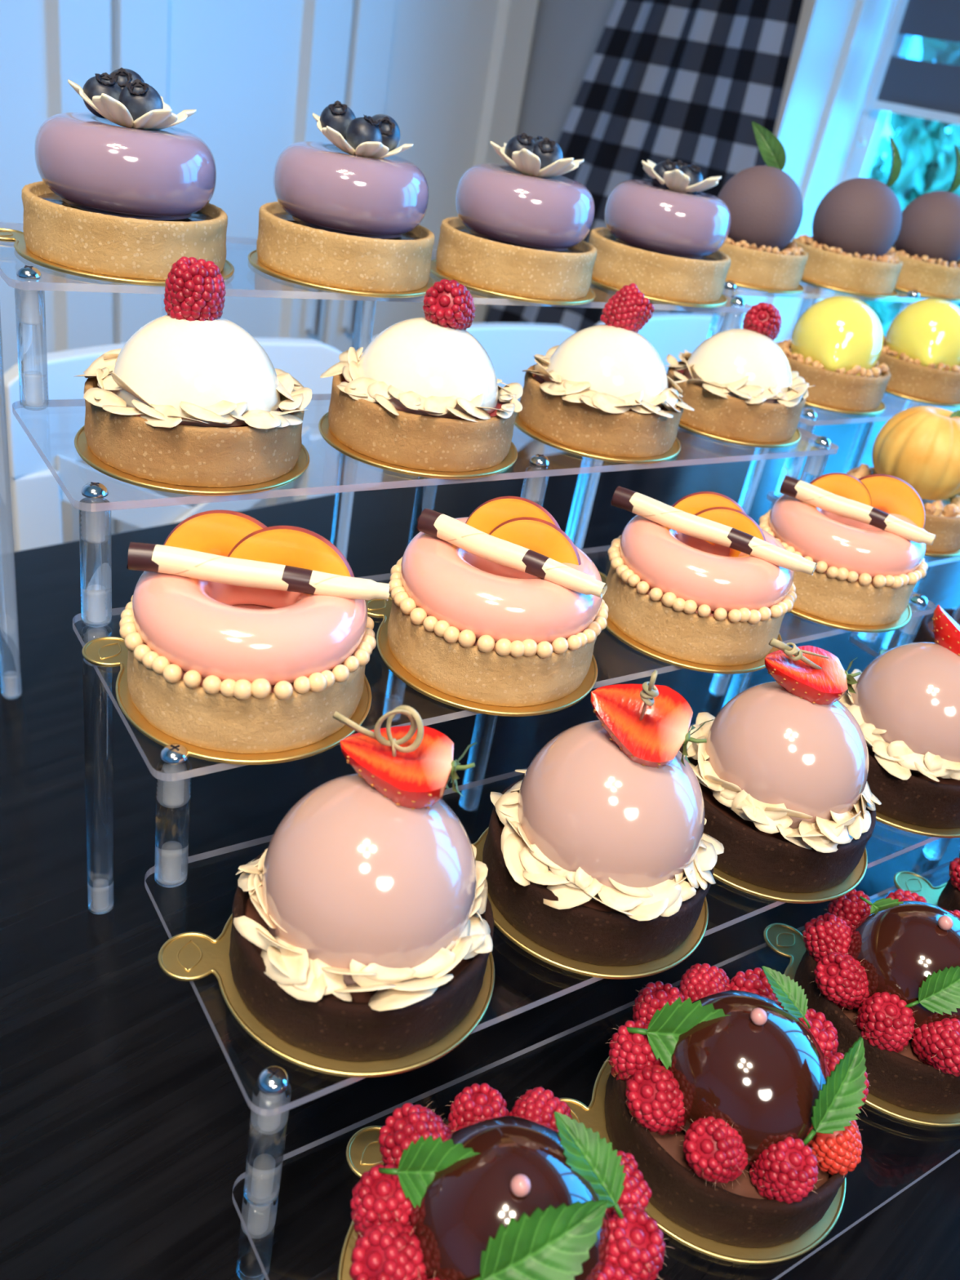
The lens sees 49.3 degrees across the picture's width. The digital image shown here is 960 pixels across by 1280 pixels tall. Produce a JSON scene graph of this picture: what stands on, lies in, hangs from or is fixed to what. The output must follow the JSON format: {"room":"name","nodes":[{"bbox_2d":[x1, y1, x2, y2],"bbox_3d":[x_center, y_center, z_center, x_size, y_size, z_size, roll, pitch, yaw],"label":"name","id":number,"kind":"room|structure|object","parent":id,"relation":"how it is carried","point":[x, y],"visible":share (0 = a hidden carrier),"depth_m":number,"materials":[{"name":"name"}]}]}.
{"room":"dining room","nodes":[
{"label":"dining room","id":0,"kind":"room"},
{"bbox_2d":[484,0,812,408],"bbox_3d":[1.548,-0.398,0.799,0.265,2.600,4.060,-18,41,-41],"label":"wall","id":1,"kind":"structure","parent":0,"point":[567,33],"depth_m":1.89,"materials":[{"name":"grey paint"}]},
{"bbox_2d":[733,0,959,412],"bbox_3d":[1.297,-0.591,0.944,0.270,1.306,2.205,-18,41,-41],"label":"window frame","id":2,"kind":"structure","parent":1,"relation":"attached to","point":[837,44],"depth_m":1.66,"materials":[{"name":"white paint"}]},
{"bbox_2d":[816,0,913,302],"bbox_3d":[1.408,-0.598,1.049,0.030,1.250,2.120,-18,41,-41],"label":"window","id":3,"kind":"structure","parent":1,"relation":"in","point":[860,161],"depth_m":1.75,"materials":[{"name":"white paint"}]},
{"bbox_2d":[856,0,959,147],"bbox_3d":[0.824,-1.138,1.407,0.080,0.934,0.392,-18,41,-41],"label":"roller blind","id":4,"kind":"object","parent":3,"relation":"attached to","point":[922,89],"visible":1,"depth_m":1.65,"materials":[{"name":"grey fabric"}]},
{"bbox_3d":[1.159,-1.234,0.656,0.542,0.028,2.651,-10,36,-32],"label":"curtain rod","id":5,"kind":"object","parent":1,"relation":"attached to","visible":0},
{"bbox_2d":[484,0,803,461],"bbox_3d":[0.276,-0.861,1.745,0.028,1.960,0.623,-18,40,-41],"label":"curtain","id":6,"kind":"object","parent":5,"relation":"hanging from","point":[686,81],"visible":0.26,"depth_m":1.69,"materials":[{"name":"fabric"}]},
{"bbox_3d":[-0.119,1.218,0.115,5.030,0.050,4.907,-10,36,-32],"label":"floor","id":7,"kind":"structure","parent":0,"visible":0},
{"bbox_2d":[4,337,342,551],"bbox_3d":[-0.204,0.161,1.060,0.355,0.803,0.448,-18,41,-41],"label":"dining chair","id":8,"kind":"object","parent":7,"relation":"on","point":[36,495],"visible":0.21,"depth_m":0.94,"materials":[{"name":"white paint"}]},
{"bbox_2d":[0,0,538,542],"bbox_3d":[-0.480,-0.994,1.351,1.615,2.399,0.118,-18,41,-41],"label":"wardrobe","id":9,"kind":"object","parent":7,"relation":"on","point":[451,74],"visible":0.34,"depth_m":1.64,"materials":[{"name":"white paint"}]},
{"bbox_2d":[355,322,575,484],"bbox_3d":[0.065,0.071,1.308,0.360,0.803,0.448,-18,41,-41],"label":"dining chair","id":10,"kind":"object","parent":7,"relation":"on","point":[511,348],"visible":0.1,"depth_m":1.29,"materials":[{"name":"white paint"}]},
{"bbox_2d":[0,393,959,1279],"bbox_3d":[-0.007,0.493,0.602,2.560,0.750,1.031,-18,41,-41],"label":"dining table","id":11,"kind":"object","parent":7,"relation":"on","point":[125,1118],"visible":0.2,"depth_m":0.42,"materials":[{"name":"black wood"}]},
{"bbox_2d":[0,222,959,1279],"bbox_3d":[0.037,0.003,0.458,0.390,0.244,0.440,-10,36,-32],"label":"display stand","id":12,"kind":"object","parent":11,"relation":"on","point":[270,1105],"visible":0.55,"depth_m":0.40,"materials":[{"name":"clear plastic"}]},
{"bbox_2d":[0,227,234,286],"bbox_3d":[-0.148,-0.160,0.435,0.090,0.002,0.086,32,35,32],"label":"cake board","id":13,"kind":"object","parent":12,"relation":"on","point":[6,234],"visible":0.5,"depth_m":0.40,"materials":[{"name":"gold metal"}]},
{"bbox_2d":[21,67,227,279],"bbox_3d":[-0.141,-0.189,0.417,0.079,0.069,0.079,8,29,-5],"label":"tart","id":14,"kind":"object","parent":13,"relation":"on","point":[123,191],"visible":0.99,"depth_m":0.40,"materials":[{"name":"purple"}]},
{"bbox_2d":[74,425,309,495],"bbox_3d":[-0.107,-0.074,0.401,0.086,0.002,0.090,28,33,27],"label":"cake board","id":15,"kind":"object","parent":12,"relation":"on","point":[81,445],"visible":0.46,"depth_m":0.37,"materials":[{"name":"gold metal"}]},
{"bbox_2d":[75,256,311,487],"bbox_3d":[-0.102,-0.102,0.383,0.088,0.068,0.084,-10,36,-32],"label":"tart","id":16,"kind":"object","parent":12,"relation":"on","point":[192,397],"visible":1,"depth_m":0.36,"materials":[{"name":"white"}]},
{"bbox_2d":[81,636,371,764],"bbox_3d":[-0.081,0.016,0.355,0.089,0.002,0.085,-8,35,-31],"label":"cake board","id":17,"kind":"object","parent":12,"relation":"on","point":[104,651],"visible":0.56,"depth_m":0.34,"materials":[{"name":"gold metal"}]},
{"bbox_2d":[119,510,390,753],"bbox_3d":[-0.074,-0.009,0.341,0.082,0.058,0.082,-10,36,-32],"label":"tart","id":18,"kind":"object","parent":17,"relation":"on","point":[241,634],"visible":1,"depth_m":0.32,"materials":[{"name":"pink food"}]},
{"bbox_2d":[157,914,494,1077],"bbox_3d":[-0.039,0.100,0.325,0.086,0.002,0.090,30,34,29],"label":"cake board","id":19,"kind":"object","parent":12,"relation":"on","point":[187,956],"visible":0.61,"depth_m":0.31,"materials":[{"name":"gold metal"}]},
{"bbox_2d":[229,705,493,1062],"bbox_3d":[-0.029,0.062,0.305,0.080,0.088,0.081,-10,36,-32],"label":"tart","id":20,"kind":"object","parent":19,"relation":"on","point":[362,930],"visible":1,"depth_m":0.29,"materials":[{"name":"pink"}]},
{"bbox_2d":[247,249,435,297],"bbox_3d":[-0.062,-0.171,0.483,0.086,0.002,0.090,28,33,27],"label":"cake board","id":21,"kind":"object","parent":12,"relation":"on","point":[252,257],"visible":0.29,"depth_m":0.45,"materials":[{"name":"gold metal"}]},
{"bbox_2d":[256,100,435,292],"bbox_3d":[-0.057,-0.200,0.465,0.079,0.069,0.079,-10,36,-32],"label":"tart","id":22,"kind":"object","parent":12,"relation":"on","point":[348,211],"visible":1,"depth_m":0.45,"materials":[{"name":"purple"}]},
{"bbox_2d":[337,1125,384,1279],"bbox_3d":[0.001,0.182,0.296,0.090,0.002,0.086,10,29,-2],"label":"cake board","id":23,"kind":"object","parent":12,"relation":"on","point":[362,1149],"visible":0.21,"depth_m":0.32,"materials":[{"name":"gold metal"}]},
{"bbox_2d":[349,1083,672,1279],"bbox_3d":[0.008,0.156,0.283,0.089,0.061,0.081,-8,34,-30],"label":"tart","id":24,"kind":"object","parent":23,"relation":"on","point":[486,1191],"visible":1,"depth_m":0.27,"materials":[{"name":"brown food"}]},
{"bbox_2d":[0,222,751,312],"bbox_3d":[-0.034,-0.181,0.517,0.390,0.003,0.100,-10,36,-33],"label":"shelf","id":25,"kind":"object","parent":12,"relation":"attached to","point":[29,296],"depth_m":0.43,"materials":[{"name":"clear plastic"}]},
{"bbox_2d":[318,412,517,479],"bbox_3d":[-0.028,-0.088,0.453,0.086,0.002,0.090,-19,41,-42],"label":"cake board","id":26,"kind":"object","parent":12,"relation":"on","point":[323,424],"visible":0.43,"depth_m":0.42,"materials":[{"name":"gold metal"}]},
{"bbox_2d":[320,278,523,471],"bbox_3d":[-0.022,-0.117,0.437,0.083,0.067,0.085,-10,36,-32],"label":"tart","id":27,"kind":"object","parent":26,"relation":"on","point":[424,393],"visible":1,"depth_m":0.42,"materials":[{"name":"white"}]},
{"bbox_2d":[12,393,838,511],"bbox_3d":[0.003,-0.097,0.483,0.390,0.003,0.100,-10,36,-33],"label":"shelf","id":28,"kind":"object","parent":12,"relation":"attached to","point":[535,477],"depth_m":0.42,"materials":[{"name":"clear plastic"}]},
{"bbox_2d":[365,595,597,716],"bbox_3d":[0.001,0.004,0.404,0.090,0.002,0.086,1,31,-17],"label":"cake board","id":29,"kind":"object","parent":12,"relation":"on","point":[378,608],"visible":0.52,"depth_m":0.38,"materials":[{"name":"gold metal"}]},
{"bbox_2d":[387,496,608,706],"bbox_3d":[0.008,-0.021,0.390,0.083,0.060,0.084,-10,36,-32],"label":"tart","id":30,"kind":"object","parent":29,"relation":"on","point":[497,605],"visible":1,"depth_m":0.37,"materials":[{"name":"pink food"}]},
{"bbox_2d":[72,545,935,781],"bbox_3d":[0.040,-0.012,0.449,0.390,0.003,0.100,-10,36,-33],"label":"shelf","id":31,"kind":"object","parent":12,"relation":"attached to","point":[174,765],"depth_m":0.37,"materials":[{"name":"clear plastic"}]},
{"bbox_2d":[430,258,595,305],"bbox_3d":[0.015,-0.183,0.532,0.086,0.002,0.090,-19,41,-42],"label":"cake board","id":32,"kind":"object","parent":12,"relation":"on","point":[590,295],"visible":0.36,"depth_m":0.50,"materials":[{"name":"gold metal"}]},
{"bbox_2d":[435,132,596,300],"bbox_3d":[0.022,-0.211,0.514,0.079,0.068,0.079,-10,36,-32],"label":"tart","id":33,"kind":"object","parent":12,"relation":"on","point":[522,225],"visible":1,"depth_m":0.49,"materials":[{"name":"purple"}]},
{"bbox_2d":[144,724,941,1116],"bbox_3d":[0.076,0.073,0.416,0.390,0.003,0.100,-10,36,-33],"label":"shelf","id":34,"kind":"object","parent":12,"relation":"attached to","point":[272,1091],"depth_m":0.32,"materials":[{"name":"clear plastic"}]},
{"bbox_2d":[472,826,708,978],"bbox_3d":[0.037,0.086,0.375,0.086,0.002,0.091,-17,40,-40],"label":"cake board","id":35,"kind":"object","parent":12,"relation":"on","point":[689,945],"visible":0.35,"depth_m":0.34,"materials":[{"name":"gold metal"}]},
{"bbox_2d":[482,670,724,966],"bbox_3d":[0.046,0.047,0.349,0.083,0.096,0.081,-10,36,-32],"label":"tart","id":36,"kind":"object","parent":35,"relation":"on","point":[601,854],"visible":1,"depth_m":0.34,"materials":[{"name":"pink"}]},
{"bbox_2d":[231,857,959,1279],"bbox_3d":[0.113,0.158,0.382,0.390,0.003,0.100,-10,36,-33],"label":"shelf","id":37,"kind":"object","parent":12,"relation":"attached to","point":[260,1203],"depth_m":0.33,"materials":[{"name":"clear plastic"}]},
{"bbox_2d":[514,412,680,463],"bbox_3d":[0.054,-0.103,0.506,0.084,0.002,0.088,-17,40,-40],"label":"cake board","id":38,"kind":"object","parent":12,"relation":"on","point":[675,449],"visible":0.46,"depth_m":0.48,"materials":[{"name":"gold metal"}]},
{"bbox_2d":[519,283,694,457],"bbox_3d":[0.062,-0.131,0.489,0.081,0.068,0.084,-10,36,-32],"label":"tart","id":39,"kind":"object","parent":38,"relation":"on","point":[606,389],"visible":0.99,"depth_m":0.47,"materials":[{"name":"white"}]},
{"bbox_2d":[591,278,727,307],"bbox_3d":[0.095,-0.200,0.588,0.086,0.002,0.090,-17,40,-40],"label":"cake board","id":40,"kind":"object","parent":12,"relation":"on","point":[722,300],"visible":0.29,"depth_m":0.56,"materials":[{"name":"gold metal"}]},
{"bbox_2d":[588,159,731,302],"bbox_3d":[0.101,-0.227,0.571,0.079,0.064,0.079,-10,36,-32],"label":"tart","id":41,"kind":"object","parent":12,"relation":"on","point":[664,235],"visible":1,"depth_m":0.55,"materials":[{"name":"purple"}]},
{"bbox_2d":[599,571,782,674],"bbox_3d":[0.088,-0.009,0.456,0.088,0.002,0.084,5,30,-11],"label":"cake board","id":42,"kind":"object","parent":12,"relation":"on","point":[611,627],"visible":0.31,"depth_m":0.42,"materials":[{"name":"gold metal"}]},
{"bbox_2d":[602,486,817,666],"bbox_3d":[0.095,-0.032,0.442,0.080,0.055,0.084,-10,36,-32],"label":"tart","id":43,"kind":"object","parent":42,"relation":"on","point":[695,579],"visible":1,"depth_m":0.42,"materials":[{"name":"pink food"}]},
{"bbox_2d":[559,1056,845,1264],"bbox_3d":[0.078,0.167,0.350,0.090,0.002,0.086,-19,41,-42],"label":"cake board","id":44,"kind":"object","parent":12,"relation":"on","point":[593,1117],"visible":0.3,"depth_m":0.32,"materials":[{"name":"gold metal"}]},
{"bbox_2d":[604,963,870,1248],"bbox_3d":[0.085,0.139,0.340,0.084,0.059,0.084,-16,39,-39],"label":"tart","id":45,"kind":"object","parent":12,"relation":"on","point":[735,1104],"visible":1,"depth_m":0.32,"materials":[{"name":"brown food"}]},
{"bbox_2d":[678,422,800,448],"bbox_3d":[0.131,-0.119,0.561,0.080,0.002,0.084,-16,39,-39],"label":"cake board","id":46,"kind":"object","parent":12,"relation":"on","point":[796,437],"visible":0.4,"depth_m":0.53,"materials":[{"name":"gold metal"}]},
{"bbox_2d":[664,300,814,442],"bbox_3d":[0.137,-0.145,0.545,0.079,0.063,0.077,-10,36,-32],"label":"tart","id":47,"kind":"object","parent":46,"relation":"on","point":[740,384],"visible":0.98,"depth_m":0.53,"materials":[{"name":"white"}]},
{"bbox_2d":[712,847,867,903],"bbox_3d":[0.110,0.074,0.420,0.091,0.002,0.086,2,31,-15],"label":"cake board","id":48,"kind":"object","parent":12,"relation":"on","point":[852,881],"visible":0.22,"depth_m":0.39,"materials":[{"name":"gold metal"}]},
{"bbox_2d":[679,637,881,893],"bbox_3d":[0.119,0.039,0.400,0.079,0.083,0.080,-10,36,-32],"label":"tart","id":49,"kind":"object","parent":48,"relation":"on","point":[781,771],"visible":0.97,"depth_m":0.38,"materials":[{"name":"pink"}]},
{"bbox_2d":[788,604,911,632],"bbox_3d":[0.167,-0.025,0.512,0.087,0.002,0.083,5,30,-10],"label":"cake board","id":50,"kind":"object","parent":12,"relation":"on","point":[905,616],"visible":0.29,"depth_m":0.48,"materials":[{"name":"gold metal"}]},
{"bbox_2d":[758,472,935,626],"bbox_3d":[0.174,-0.050,0.498,0.080,0.058,0.080,-10,36,-32],"label":"tart","id":51,"kind":"object","parent":50,"relation":"on","point":[866,537],"visible":0.88,"depth_m":0.48,"materials":[{"name":"pink food"}]},
{"bbox_2d":[764,923,959,1127],"bbox_3d":[0.158,0.150,0.407,0.090,0.002,0.086,13,29,3],"label":"cake board","id":52,"kind":"object","parent":12,"relation":"on","point":[784,940],"visible":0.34,"depth_m":0.42,"materials":[{"name":"gold metal"}]},
{"bbox_2d":[794,888,959,1114],"bbox_3d":[0.164,0.124,0.394,0.084,0.060,0.083,23,31,20],"label":"tart","id":53,"kind":"object","parent":12,"relation":"on","point":[885,972],"visible":0.99,"depth_m":0.37,"materials":[{"name":"brown food"}]},
{"bbox_2d":[875,811,959,838],"bbox_3d":[0.186,0.060,0.472,0.091,0.002,0.086,7,30,-6],"label":"cake board","id":54,"kind":"object","parent":12,"relation":"on","point":[931,832],"visible":0.14,"depth_m":0.44,"materials":[{"name":"gold metal"}]},
{"bbox_2d":[838,604,959,828],"bbox_3d":[0.196,0.023,0.450,0.082,0.087,0.084,-10,36,-32],"label":"tart","id":55,"kind":"object","parent":54,"relation":"on","point":[905,704],"visible":0.84,"depth_m":0.43,"materials":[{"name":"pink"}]},
{"bbox_2d":[893,871,947,905],"bbox_3d":[0.237,0.135,0.459,0.091,0.002,0.086,7,30,-6],"label":"cake board","id":56,"kind":"object","parent":12,"relation":"on","point":[912,882],"visible":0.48,"depth_m":0.48,"materials":[{"name":"gold metal"}]},
{"bbox_2d":[937,852,959,911],"bbox_3d":[0.244,0.110,0.445,0.084,0.060,0.084,27,33,26],"label":"tart","id":57,"kind":"object","parent":56,"relation":"on","point":[948,899],"visible":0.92,"depth_m":0.45,"materials":[{"name":"brown food"}]},
{"bbox_2d":[565,280,959,860],"bbox_3d":[0.354,-0.078,0.706,0.390,0.244,0.440,-11,36,-33],"label":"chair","id":58,"kind":"object","parent":11,"relation":"on","point":[935,850],"visible":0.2,"depth_m":0.68,"materials":[{"name":"clear plastic"}]},
{"bbox_2d":[724,280,804,293],"bbox_3d":[0.165,-0.234,0.671,0.086,0.002,0.082,6,30,-8],"label":"cake board","id":59,"kind":"object","parent":58,"relation":"on","point":[800,289],"visible":0.2,"depth_m":0.64,"materials":[{"name":"gold metal"}]},
{"bbox_2d":[717,121,808,290],"bbox_3d":[0.174,-0.271,0.650,0.076,0.087,0.076,-10,36,-32],"label":"tart","id":60,"kind":"object","parent":59,"relation":"on","point":[765,204],"visible":0.78,"depth_m":0.64,"materials":[{"name":"brown"}]},
{"bbox_2d":[722,281,959,304],"bbox_3d":[0.281,-0.262,0.764,0.390,0.003,0.100,-11,36,-33],"label":"shelf","id":61,"kind":"object","parent":58,"relation":"attached to","point":[912,296],"depth_m":0.68,"materials":[{"name":"clear plastic"}]},
{"bbox_2d":[804,401,885,415],"bbox_3d":[0.209,-0.154,0.649,0.084,0.002,0.080,6,30,-8],"label":"cake board","id":62,"kind":"object","parent":58,"relation":"on","point":[881,408],"visible":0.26,"depth_m":0.62,"materials":[{"name":"gold metal"}]},
{"bbox_2d":[776,296,890,411],"bbox_3d":[0.216,-0.179,0.635,0.074,0.058,0.074,-10,36,-32],"label":"tart","id":63,"kind":"object","parent":62,"relation":"on","point":[835,345],"visible":0.94,"depth_m":0.61,"materials":[{"name":"beige food"}]},
{"bbox_2d":[799,416,893,425],"bbox_3d":[0.319,-0.177,0.731,0.390,0.003,0.100,-11,36,-33],"label":"shelf","id":64,"kind":"object","parent":58,"relation":"attached to","point":[802,421],"depth_m":0.60,"materials":[{"name":"clear plastic"}]},
{"bbox_2d":[800,278,897,298],"bbox_3d":[0.245,-0.248,0.723,0.086,0.002,0.082,6,30,-8],"label":"cake board","id":65,"kind":"object","parent":58,"relation":"on","point":[894,294],"visible":0.27,"depth_m":0.69,"materials":[{"name":"gold metal"}]},
{"bbox_2d":[792,135,902,295],"bbox_3d":[0.255,-0.287,0.701,0.075,0.093,0.075,-10,36,-32],"label":"tart","id":66,"kind":"object","parent":65,"relation":"on","point":[857,222],"visible":0.97,"depth_m":0.69,"materials":[{"name":"brown"}]},
{"bbox_2d":[766,490,959,566],"bbox_3d":[0.357,-0.092,0.698,0.390,0.003,0.100,-11,36,-33],"label":"shelf","id":67,"kind":"object","parent":58,"relation":"attached to","point":[777,493],"depth_m":0.59,"materials":[{"name":"clear plastic"}]},
{"bbox_2d":[879,648,886,655],"bbox_3d":[0.271,0.018,0.573,0.078,0.002,0.082,-17,40,-40],"label":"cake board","id":68,"kind":"object","parent":58,"relation":"on","point":[883,651],"visible":0.04,"depth_m":0.58,"materials":[{"name":"gold metal"}]},
{"bbox_2d":[913,604,959,642],"bbox_3d":[0.277,-0.006,0.557,0.075,0.058,0.075,-10,36,-32],"label":"tart","id":69,"kind":"object","parent":68,"relation":"on","point":[925,633],"visible":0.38,"depth_m":0.56,"materials":[{"name":"brown food"}]},
{"bbox_2d":[848,607,956,657],"bbox_3d":[0.395,-0.008,0.665,0.390,0.003,0.100,-11,36,-33],"label":"shelf","id":70,"kind":"object","parent":58,"relation":"attached to","point":[867,637],"depth_m":0.58,"materials":[{"name":"clear plastic"}]},
{"bbox_2d":[884,389,959,407],"bbox_3d":[0.290,-0.172,0.707,0.084,0.002,0.080,6,30,-8],"label":"cake board","id":71,"kind":"object","parent":58,"relation":"on","point":[949,405],"visible":0.14,"depth_m":0.68,"materials":[{"name":"gold metal"}]},
{"bbox_2d":[877,297,959,403],"bbox_3d":[0.296,-0.196,0.694,0.074,0.058,0.073,-10,36,-32],"label":"tart","id":72,"kind":"object","parent":71,"relation":"on","point":[921,349],"visible":0.87,"depth_m":0.67,"materials":[{"name":"beige food"}]},
{"bbox_2d":[893,287,959,302],"bbox_3d":[0.318,-0.261,0.770,0.086,0.002,0.082,6,30,-8],"label":"cake board","id":73,"kind":"object","parent":58,"relation":"on","point":[895,288],"visible":0.22,"depth_m":0.74,"materials":[{"name":"gold metal"}]},
{"bbox_2d":[887,145,959,298],"bbox_3d":[0.328,-0.301,0.747,0.075,0.094,0.075,-10,36,-32],"label":"tart","id":74,"kind":"object","parent":73,"relation":"on","point":[927,242],"visible":0.8,"depth_m":0.73,"materials":[{"name":"brown"}]},
{"bbox_2d":[924,548,959,557],"bbox_3d":[0.242,-0.068,0.611,0.086,0.002,0.082,6,30,-8],"label":"cake board","id":75,"kind":"object","parent":58,"relation":"on","point":[956,553],"visible":0.09,"depth_m":0.58,"materials":[{"name":"gold metal"}]},
{"bbox_2d":[846,405,959,551],"bbox_3d":[0.250,-0.098,0.594,0.075,0.072,0.075,7,30,-7],"label":"tart","id":76,"kind":"object","parent":75,"relation":"on","point":[919,446],"visible":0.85,"depth_m":0.57,"materials":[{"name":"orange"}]},
{"bbox_2d":[562,312,743,452],"bbox_3d":[0.331,-0.018,1.553,0.350,0.803,0.448,-18,41,-41],"label":"dining chair","id":77,"kind":"object","parent":7,"relation":"on","point":[669,333],"visible":0.09,"depth_m":1.51,"materials":[{"name":"white paint"}]},
{"label":"outside","id":78,"kind":"structure","parent":0,"visible":0},
{"bbox_3d":[3.125,-0.330,4.429,8.519,0.050,11.101,-10,36,-32],"label":"ground","id":79,"kind":"structure","parent":78,"visible":0},
{"bbox_2d":[833,36,959,325],"bbox_3d":[1.421,-1.301,3.594,0.402,1.866,0.408,-10,36,-32],"label":"shrub","id":80,"kind":"object","parent":79,"relation":"on","point":[926,151],"visible":0.18,"depth_m":3.35,"materials":[{"name":"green plant"}]},
{"bbox_2d":[881,177,959,336],"bbox_3d":[1.297,-0.763,3.001,0.401,1.486,0.404,-10,36,-32],"label":"shrub","id":81,"kind":"object","parent":79,"relation":"on","point":[894,307],"visible":0.02,"depth_m":2.91,"materials":[{"name":"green plant"}]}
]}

